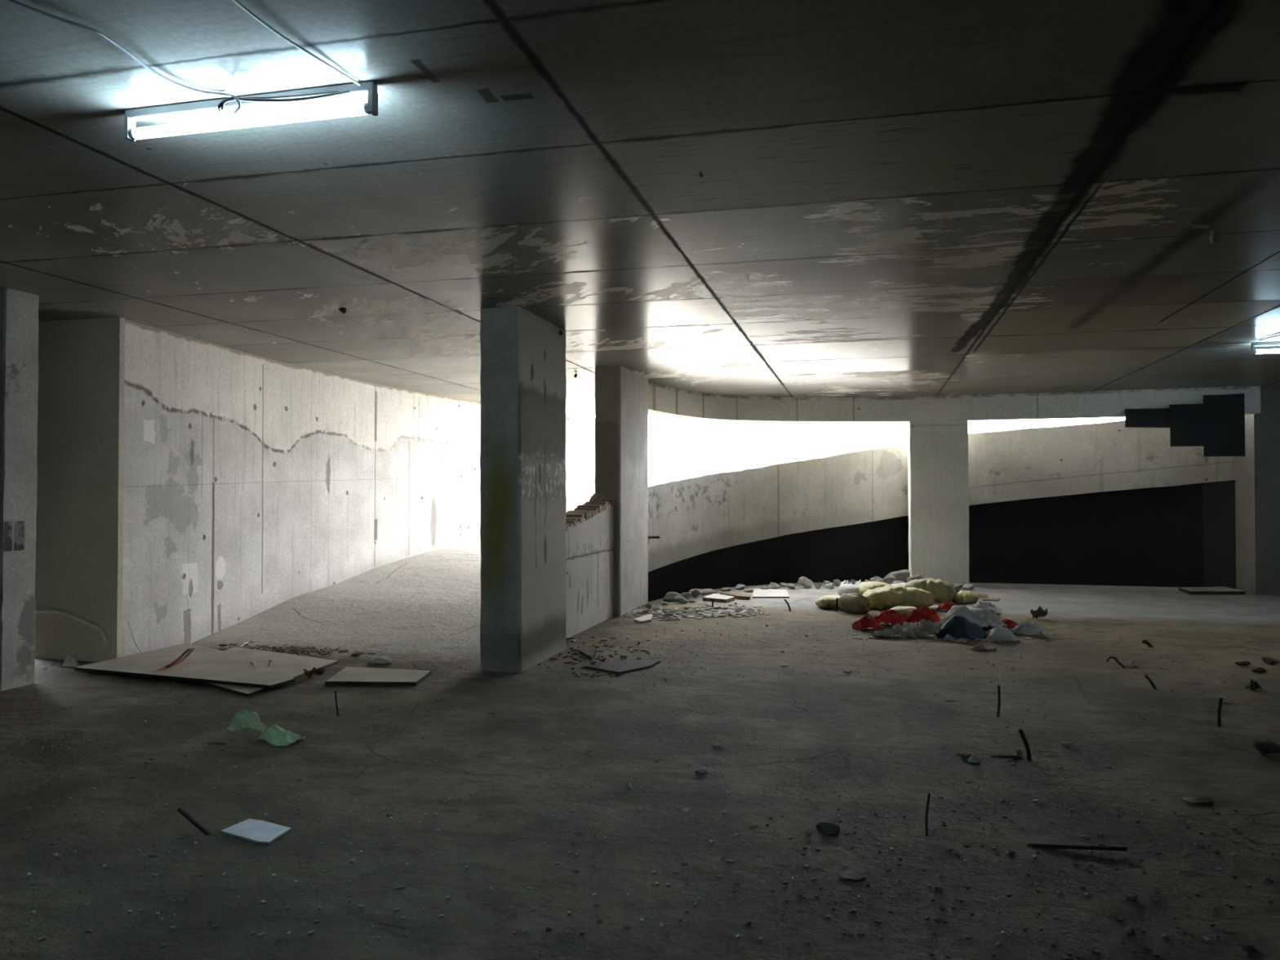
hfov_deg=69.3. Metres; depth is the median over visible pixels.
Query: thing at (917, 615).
rag
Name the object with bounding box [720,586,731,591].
rubble stone
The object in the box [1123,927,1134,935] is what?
crumb
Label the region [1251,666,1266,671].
clod
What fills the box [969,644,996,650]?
card
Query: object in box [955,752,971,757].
scrap
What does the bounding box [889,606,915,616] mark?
sack
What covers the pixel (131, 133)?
lamp
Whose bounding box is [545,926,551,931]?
crumb
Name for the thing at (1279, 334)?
cable
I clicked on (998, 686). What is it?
stub
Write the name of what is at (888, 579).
rubble stone
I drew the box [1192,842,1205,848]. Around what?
crumb
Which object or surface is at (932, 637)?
litter
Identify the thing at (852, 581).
rubble stone
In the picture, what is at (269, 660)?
twig
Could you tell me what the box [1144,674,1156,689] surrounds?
stub
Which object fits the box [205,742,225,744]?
stick
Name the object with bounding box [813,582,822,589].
rubble stone
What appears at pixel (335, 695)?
stub
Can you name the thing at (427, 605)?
ramp
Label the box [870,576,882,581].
rubble stone
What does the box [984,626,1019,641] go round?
clear plastic
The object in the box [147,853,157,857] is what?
crumb
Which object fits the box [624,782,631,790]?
crumb
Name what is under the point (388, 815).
crumb
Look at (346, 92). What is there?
cable
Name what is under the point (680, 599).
rubble stone
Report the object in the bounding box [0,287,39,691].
concrete column
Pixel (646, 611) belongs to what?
rubble stone
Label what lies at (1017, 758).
stick
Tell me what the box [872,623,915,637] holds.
rag
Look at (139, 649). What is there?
cord
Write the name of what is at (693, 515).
parapet
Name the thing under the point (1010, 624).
carton
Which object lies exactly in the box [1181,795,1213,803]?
dry leaf
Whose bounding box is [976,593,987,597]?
wood strip
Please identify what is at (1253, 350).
lamp
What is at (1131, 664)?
scrap
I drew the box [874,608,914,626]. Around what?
rag
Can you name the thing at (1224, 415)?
board
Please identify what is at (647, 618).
flake
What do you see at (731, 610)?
litter
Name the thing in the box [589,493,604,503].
lump
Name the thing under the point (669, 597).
rubble stone
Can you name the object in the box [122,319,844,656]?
wall
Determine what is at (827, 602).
sack
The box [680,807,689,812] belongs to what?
crumb
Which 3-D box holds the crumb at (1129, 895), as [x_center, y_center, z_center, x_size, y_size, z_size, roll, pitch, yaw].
[1.815,1.540,3.431,0.049,0.032,0.033,0,-1,14]
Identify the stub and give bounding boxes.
[177,807,211,835]
[334,690,338,715]
[783,599,791,611]
[835,597,838,612]
[924,792,930,835]
[996,684,1000,716]
[1017,728,1031,761]
[1106,656,1125,668]
[1142,640,1153,647]
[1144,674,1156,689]
[1217,697,1222,727]
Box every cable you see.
[5,0,241,115]
[217,90,350,111]
[220,90,338,110]
[232,0,360,85]
[1259,333,1279,341]
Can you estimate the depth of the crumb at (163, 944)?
3.07 m
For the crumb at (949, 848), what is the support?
on the floor
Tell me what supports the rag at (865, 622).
on the floor
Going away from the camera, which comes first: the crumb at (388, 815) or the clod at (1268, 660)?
the crumb at (388, 815)
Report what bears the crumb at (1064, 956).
on the floor
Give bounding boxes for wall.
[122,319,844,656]
[565,497,613,637]
[1235,387,1279,595]
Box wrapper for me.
[840,580,850,586]
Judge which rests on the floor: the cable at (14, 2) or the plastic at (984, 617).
the plastic at (984, 617)
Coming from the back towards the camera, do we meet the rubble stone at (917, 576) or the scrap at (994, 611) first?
the rubble stone at (917, 576)
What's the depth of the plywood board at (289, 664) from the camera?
8.09 m
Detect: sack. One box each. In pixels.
[814,594,840,608]
[837,583,858,595]
[838,592,870,613]
[857,581,894,595]
[862,585,934,609]
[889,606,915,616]
[892,582,906,586]
[903,578,955,603]
[951,588,959,601]
[954,590,979,604]
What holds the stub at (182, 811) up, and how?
on the floor
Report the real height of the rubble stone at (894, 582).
0.119 m
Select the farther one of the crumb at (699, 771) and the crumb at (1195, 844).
the crumb at (699, 771)
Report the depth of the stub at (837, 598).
11.77 m
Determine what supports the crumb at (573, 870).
on the floor
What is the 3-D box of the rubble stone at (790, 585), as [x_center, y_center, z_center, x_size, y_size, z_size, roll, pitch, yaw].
[2.362,1.678,14.645,0.178,0.094,0.154,0,-1,14]
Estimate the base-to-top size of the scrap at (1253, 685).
0.079 m
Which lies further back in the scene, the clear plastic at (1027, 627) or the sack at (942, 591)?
the sack at (942, 591)
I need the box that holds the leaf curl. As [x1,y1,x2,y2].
[303,666,325,678]
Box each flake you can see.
[338,307,346,314]
[634,613,653,623]
[1209,229,1216,244]
[1225,384,1234,388]
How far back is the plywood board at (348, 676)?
7.44 m
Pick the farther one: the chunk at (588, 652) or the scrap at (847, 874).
the chunk at (588, 652)
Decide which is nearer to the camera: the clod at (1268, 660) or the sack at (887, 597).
the clod at (1268, 660)
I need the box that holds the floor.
[0,582,1279,959]
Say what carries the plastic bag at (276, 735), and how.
on the floor
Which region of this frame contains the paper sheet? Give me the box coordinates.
[220,818,291,844]
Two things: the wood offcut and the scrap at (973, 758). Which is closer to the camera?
the scrap at (973, 758)
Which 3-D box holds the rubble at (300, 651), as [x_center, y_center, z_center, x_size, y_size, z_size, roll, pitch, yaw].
[-3.320,1.623,8.942,1.790,0.025,1.044,0,-1,14]
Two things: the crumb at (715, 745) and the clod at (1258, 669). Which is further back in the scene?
the clod at (1258, 669)
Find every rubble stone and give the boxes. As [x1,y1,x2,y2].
[642,608,648,613]
[644,603,651,608]
[662,591,682,601]
[674,595,688,604]
[681,591,691,599]
[688,588,702,597]
[701,588,715,594]
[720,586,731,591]
[734,584,746,589]
[742,589,753,592]
[760,586,769,589]
[768,582,780,588]
[784,582,795,589]
[797,576,813,588]
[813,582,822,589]
[824,582,834,589]
[833,579,841,586]
[850,579,857,584]
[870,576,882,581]
[881,574,895,584]
[888,569,910,583]
[891,581,905,584]
[906,574,923,582]
[953,583,964,588]
[962,583,974,590]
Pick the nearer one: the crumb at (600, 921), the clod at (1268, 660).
the crumb at (600, 921)
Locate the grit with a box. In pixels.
[24,622,1254,943]
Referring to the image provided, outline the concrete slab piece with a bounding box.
[1178,586,1245,595]
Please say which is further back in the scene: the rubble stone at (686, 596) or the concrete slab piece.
the concrete slab piece
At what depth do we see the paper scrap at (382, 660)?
8.17 m
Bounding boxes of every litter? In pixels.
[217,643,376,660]
[537,636,649,677]
[613,604,713,623]
[678,603,770,619]
[765,807,1278,959]
[852,626,1053,643]
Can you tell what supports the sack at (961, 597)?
on the floor
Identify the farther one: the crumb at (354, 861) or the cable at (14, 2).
the crumb at (354, 861)
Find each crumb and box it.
[84,928,93,933]
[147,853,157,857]
[159,942,167,947]
[294,777,302,782]
[349,859,358,863]
[386,813,393,817]
[394,884,404,889]
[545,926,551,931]
[572,869,579,872]
[596,919,603,924]
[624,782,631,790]
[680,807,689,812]
[694,769,708,773]
[712,743,720,747]
[715,874,724,878]
[742,920,751,926]
[804,827,812,835]
[843,670,851,673]
[933,885,943,891]
[938,906,945,911]
[944,846,952,851]
[995,941,1002,946]
[1015,748,1022,753]
[1032,799,1042,804]
[1060,741,1073,746]
[1060,953,1070,959]
[1080,835,1090,838]
[1123,890,1137,900]
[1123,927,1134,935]
[1160,933,1169,939]
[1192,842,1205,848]
[1240,944,1257,951]
[1261,875,1270,880]
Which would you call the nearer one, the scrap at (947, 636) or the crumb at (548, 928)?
the crumb at (548, 928)
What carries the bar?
attached to the parapet
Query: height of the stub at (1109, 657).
0.124 m
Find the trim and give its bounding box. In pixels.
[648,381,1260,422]
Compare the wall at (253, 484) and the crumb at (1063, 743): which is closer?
the crumb at (1063, 743)
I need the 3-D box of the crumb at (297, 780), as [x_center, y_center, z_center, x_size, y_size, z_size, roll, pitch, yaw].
[-1.785,1.569,4.844,0.038,0.016,0.035,0,-1,14]
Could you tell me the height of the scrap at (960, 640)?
0.052 m
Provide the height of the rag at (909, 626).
0.133 m
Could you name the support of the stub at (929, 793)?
on the floor
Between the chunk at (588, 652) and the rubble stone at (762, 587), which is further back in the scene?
the rubble stone at (762, 587)
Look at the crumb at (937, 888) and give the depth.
3.50 m
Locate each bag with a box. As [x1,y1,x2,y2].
[226,709,305,746]
[935,614,987,639]
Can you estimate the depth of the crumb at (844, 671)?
7.77 m
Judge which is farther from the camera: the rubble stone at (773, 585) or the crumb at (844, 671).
the rubble stone at (773, 585)
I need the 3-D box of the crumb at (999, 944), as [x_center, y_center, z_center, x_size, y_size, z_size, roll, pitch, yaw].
[1.193,1.542,3.079,0.024,0.017,0.018,0,-1,-17]
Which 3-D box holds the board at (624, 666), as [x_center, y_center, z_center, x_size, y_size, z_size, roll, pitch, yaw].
[-0.107,1.613,8.076,0.406,0.018,0.631,-1,-1,43]
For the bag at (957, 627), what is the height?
0.239 m
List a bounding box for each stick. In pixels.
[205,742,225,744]
[991,755,1022,757]
[1006,757,1023,761]
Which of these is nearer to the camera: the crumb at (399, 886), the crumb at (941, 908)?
the crumb at (941, 908)
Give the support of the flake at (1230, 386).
attached to the ceiling
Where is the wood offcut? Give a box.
[702,593,734,603]
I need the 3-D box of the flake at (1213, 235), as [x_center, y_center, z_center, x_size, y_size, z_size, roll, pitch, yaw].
[3.401,-1.445,5.503,0.033,0.092,0.030,0,-1,14]
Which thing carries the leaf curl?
on the floor
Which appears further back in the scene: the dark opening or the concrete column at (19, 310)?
the dark opening
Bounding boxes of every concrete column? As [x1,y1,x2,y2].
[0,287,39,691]
[480,306,566,672]
[594,365,648,616]
[907,420,968,585]
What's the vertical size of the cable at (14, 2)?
0.092 m
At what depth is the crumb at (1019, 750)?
5.35 m
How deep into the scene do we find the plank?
13.29 m
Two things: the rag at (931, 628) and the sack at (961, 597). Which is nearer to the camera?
the rag at (931, 628)
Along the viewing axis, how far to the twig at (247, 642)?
9.13 m
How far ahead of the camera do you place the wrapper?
14.45 m
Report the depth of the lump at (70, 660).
8.04 m
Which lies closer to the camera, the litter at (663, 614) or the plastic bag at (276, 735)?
the plastic bag at (276, 735)
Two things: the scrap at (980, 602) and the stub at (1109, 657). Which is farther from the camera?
the scrap at (980, 602)
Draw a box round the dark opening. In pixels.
[648,480,1235,601]
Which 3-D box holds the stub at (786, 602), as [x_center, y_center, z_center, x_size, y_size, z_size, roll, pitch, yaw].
[1.886,1.609,11.848,0.092,0.181,0.026,0,-1,-2]
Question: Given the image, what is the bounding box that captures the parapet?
[648,420,1235,572]
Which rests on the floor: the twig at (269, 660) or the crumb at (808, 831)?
the crumb at (808, 831)
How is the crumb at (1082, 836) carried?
on the floor
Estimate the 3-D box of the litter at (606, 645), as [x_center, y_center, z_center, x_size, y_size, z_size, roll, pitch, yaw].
[-0.444,1.622,8.635,1.074,0.017,2.131,0,-1,1]
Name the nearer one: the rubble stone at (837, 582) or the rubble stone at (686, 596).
the rubble stone at (686, 596)
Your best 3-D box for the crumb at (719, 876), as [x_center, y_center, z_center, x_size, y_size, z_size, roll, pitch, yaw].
[0.313,1.553,3.627,0.033,0.012,0.027,0,-1,14]
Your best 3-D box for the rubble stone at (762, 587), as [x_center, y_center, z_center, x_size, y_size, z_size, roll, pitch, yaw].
[1.944,1.686,14.423,0.139,0.072,0.100,0,-1,14]
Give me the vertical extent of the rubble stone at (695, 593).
0.139 m
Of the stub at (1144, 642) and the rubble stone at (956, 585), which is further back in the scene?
the rubble stone at (956, 585)
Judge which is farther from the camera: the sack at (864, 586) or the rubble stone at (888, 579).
the rubble stone at (888, 579)
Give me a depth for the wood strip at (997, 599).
13.11 m
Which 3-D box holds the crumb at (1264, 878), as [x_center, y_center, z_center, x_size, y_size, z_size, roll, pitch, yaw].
[2.432,1.550,3.598,0.031,0.017,0.022,0,-1,14]
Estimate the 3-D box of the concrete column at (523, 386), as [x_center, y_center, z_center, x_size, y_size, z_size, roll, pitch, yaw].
[-1.037,0.087,8.427,0.383,3.080,1.220,0,-1,14]
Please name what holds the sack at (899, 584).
on the floor
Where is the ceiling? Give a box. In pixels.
[0,0,1279,418]
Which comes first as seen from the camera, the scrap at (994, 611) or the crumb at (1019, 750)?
the crumb at (1019, 750)
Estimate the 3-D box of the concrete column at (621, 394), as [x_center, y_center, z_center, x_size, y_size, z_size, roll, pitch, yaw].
[-0.224,0.143,12.114,0.338,3.080,1.490,0,-1,14]
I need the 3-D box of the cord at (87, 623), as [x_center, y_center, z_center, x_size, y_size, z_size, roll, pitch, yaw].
[-5.118,1.322,8.336,0.812,0.306,0.037,0,-1,14]
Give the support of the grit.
on the floor
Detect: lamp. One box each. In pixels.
[124,81,377,142]
[1250,341,1279,354]
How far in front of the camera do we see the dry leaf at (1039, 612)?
11.08 m
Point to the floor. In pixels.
(507, 839)
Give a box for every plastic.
[935,604,1006,626]
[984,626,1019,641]
[1010,621,1044,635]
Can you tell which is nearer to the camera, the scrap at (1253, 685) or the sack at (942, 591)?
the scrap at (1253, 685)
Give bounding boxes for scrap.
[368,657,391,664]
[838,870,866,879]
[942,634,953,639]
[954,638,966,643]
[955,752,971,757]
[967,754,980,763]
[971,599,995,607]
[988,608,1001,615]
[1123,660,1138,666]
[1244,679,1262,690]
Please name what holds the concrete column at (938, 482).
on the floor
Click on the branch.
(1039, 845)
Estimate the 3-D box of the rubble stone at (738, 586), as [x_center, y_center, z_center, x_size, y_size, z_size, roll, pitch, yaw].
[1.570,1.681,14.532,0.185,0.085,0.144,0,-1,14]
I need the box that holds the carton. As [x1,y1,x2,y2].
[1000,618,1017,627]
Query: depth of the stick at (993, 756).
5.28 m
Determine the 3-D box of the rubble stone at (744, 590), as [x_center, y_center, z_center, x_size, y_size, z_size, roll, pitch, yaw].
[1.652,1.690,14.141,0.160,0.055,0.088,0,-1,14]
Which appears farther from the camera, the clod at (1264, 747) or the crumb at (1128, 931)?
the clod at (1264, 747)
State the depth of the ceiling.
4.71 m
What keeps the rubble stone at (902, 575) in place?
on the floor
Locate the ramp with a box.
[191,497,1034,662]
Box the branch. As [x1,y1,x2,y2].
[1026,843,1127,851]
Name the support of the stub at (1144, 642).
on the floor
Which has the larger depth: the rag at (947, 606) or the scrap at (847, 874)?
the rag at (947, 606)
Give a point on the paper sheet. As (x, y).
(261, 832)
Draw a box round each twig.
[239,640,249,647]
[249,660,256,666]
[266,658,271,666]
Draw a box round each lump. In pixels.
[61,653,79,666]
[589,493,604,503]
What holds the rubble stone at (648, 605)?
on the floor
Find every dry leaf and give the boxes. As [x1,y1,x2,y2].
[1030,606,1048,618]
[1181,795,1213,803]
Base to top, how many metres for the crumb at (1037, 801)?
0.020 m
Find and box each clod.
[816,822,839,834]
[1235,660,1250,665]
[1250,740,1279,754]
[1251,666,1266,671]
[1262,657,1279,665]
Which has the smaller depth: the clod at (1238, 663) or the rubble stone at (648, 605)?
the clod at (1238, 663)
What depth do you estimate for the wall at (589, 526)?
10.39 m
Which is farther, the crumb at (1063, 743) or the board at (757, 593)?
the board at (757, 593)
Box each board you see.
[74,642,295,688]
[190,646,338,697]
[325,666,431,685]
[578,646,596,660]
[585,659,660,673]
[752,588,789,598]
[1124,408,1169,427]
[1169,404,1203,446]
[1203,393,1244,456]
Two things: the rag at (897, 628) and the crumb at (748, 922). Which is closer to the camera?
the crumb at (748, 922)
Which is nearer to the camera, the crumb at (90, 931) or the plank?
the crumb at (90, 931)
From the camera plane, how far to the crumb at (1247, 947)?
3.05 m
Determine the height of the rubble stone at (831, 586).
0.096 m
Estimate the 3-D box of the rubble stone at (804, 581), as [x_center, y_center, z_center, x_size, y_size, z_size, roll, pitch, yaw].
[2.639,1.633,14.764,0.191,0.190,0.216,0,-1,-29]
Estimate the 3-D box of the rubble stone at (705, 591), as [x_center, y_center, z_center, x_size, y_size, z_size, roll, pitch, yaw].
[0.991,1.672,13.884,0.301,0.083,0.150,0,-1,14]
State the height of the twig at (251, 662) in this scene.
0.036 m
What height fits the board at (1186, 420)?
0.638 m
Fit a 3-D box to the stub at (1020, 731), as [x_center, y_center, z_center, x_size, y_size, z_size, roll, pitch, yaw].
[2.166,1.499,5.213,0.076,0.201,0.026,0,-1,-4]
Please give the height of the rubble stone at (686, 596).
0.113 m
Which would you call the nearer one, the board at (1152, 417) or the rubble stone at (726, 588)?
the board at (1152, 417)
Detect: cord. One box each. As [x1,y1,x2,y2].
[35,608,109,645]
[127,622,142,652]
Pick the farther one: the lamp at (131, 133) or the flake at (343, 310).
the flake at (343, 310)
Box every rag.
[851,614,882,630]
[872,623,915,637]
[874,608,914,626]
[899,621,926,634]
[906,604,940,623]
[912,618,942,636]
[935,601,955,610]
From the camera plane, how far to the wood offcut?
12.96 m
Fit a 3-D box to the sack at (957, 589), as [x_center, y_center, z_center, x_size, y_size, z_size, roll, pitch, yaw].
[4.370,1.607,12.999,0.260,0.180,0.354,0,-1,-23]
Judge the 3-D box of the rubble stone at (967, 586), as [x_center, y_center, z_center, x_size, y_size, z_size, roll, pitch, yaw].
[5.125,1.671,14.454,0.157,0.103,0.129,0,-1,-17]
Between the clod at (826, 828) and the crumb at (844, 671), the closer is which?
the clod at (826, 828)
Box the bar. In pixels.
[648,536,659,538]
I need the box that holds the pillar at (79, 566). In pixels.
[34,317,124,662]
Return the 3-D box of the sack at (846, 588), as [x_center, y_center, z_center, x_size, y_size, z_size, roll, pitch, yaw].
[3.009,1.593,13.247,0.322,0.215,0.362,1,-1,-40]
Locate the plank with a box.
[720,591,751,599]
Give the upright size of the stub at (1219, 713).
0.206 m
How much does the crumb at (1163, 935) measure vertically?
0.020 m
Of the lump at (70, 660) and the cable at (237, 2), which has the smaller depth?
the cable at (237, 2)
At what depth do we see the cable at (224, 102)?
3.59 m
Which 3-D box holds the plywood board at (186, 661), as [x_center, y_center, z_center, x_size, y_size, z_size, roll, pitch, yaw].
[-3.611,1.579,8.031,2.231,0.033,1.312,0,-1,21]
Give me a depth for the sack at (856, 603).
11.62 m
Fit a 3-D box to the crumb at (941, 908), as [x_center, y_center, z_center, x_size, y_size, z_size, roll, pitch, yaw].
[1.088,1.544,3.336,0.017,0.022,0.024,0,-1,-25]
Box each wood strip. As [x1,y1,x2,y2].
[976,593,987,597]
[979,597,999,601]
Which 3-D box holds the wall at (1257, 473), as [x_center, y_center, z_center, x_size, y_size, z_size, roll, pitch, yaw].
[11.382,0.266,13.660,4.380,3.280,0.750,0,-1,14]
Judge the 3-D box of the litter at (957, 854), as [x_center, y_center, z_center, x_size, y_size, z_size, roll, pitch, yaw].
[1.770,1.550,3.687,2.540,0.012,1.416,0,-1,1]

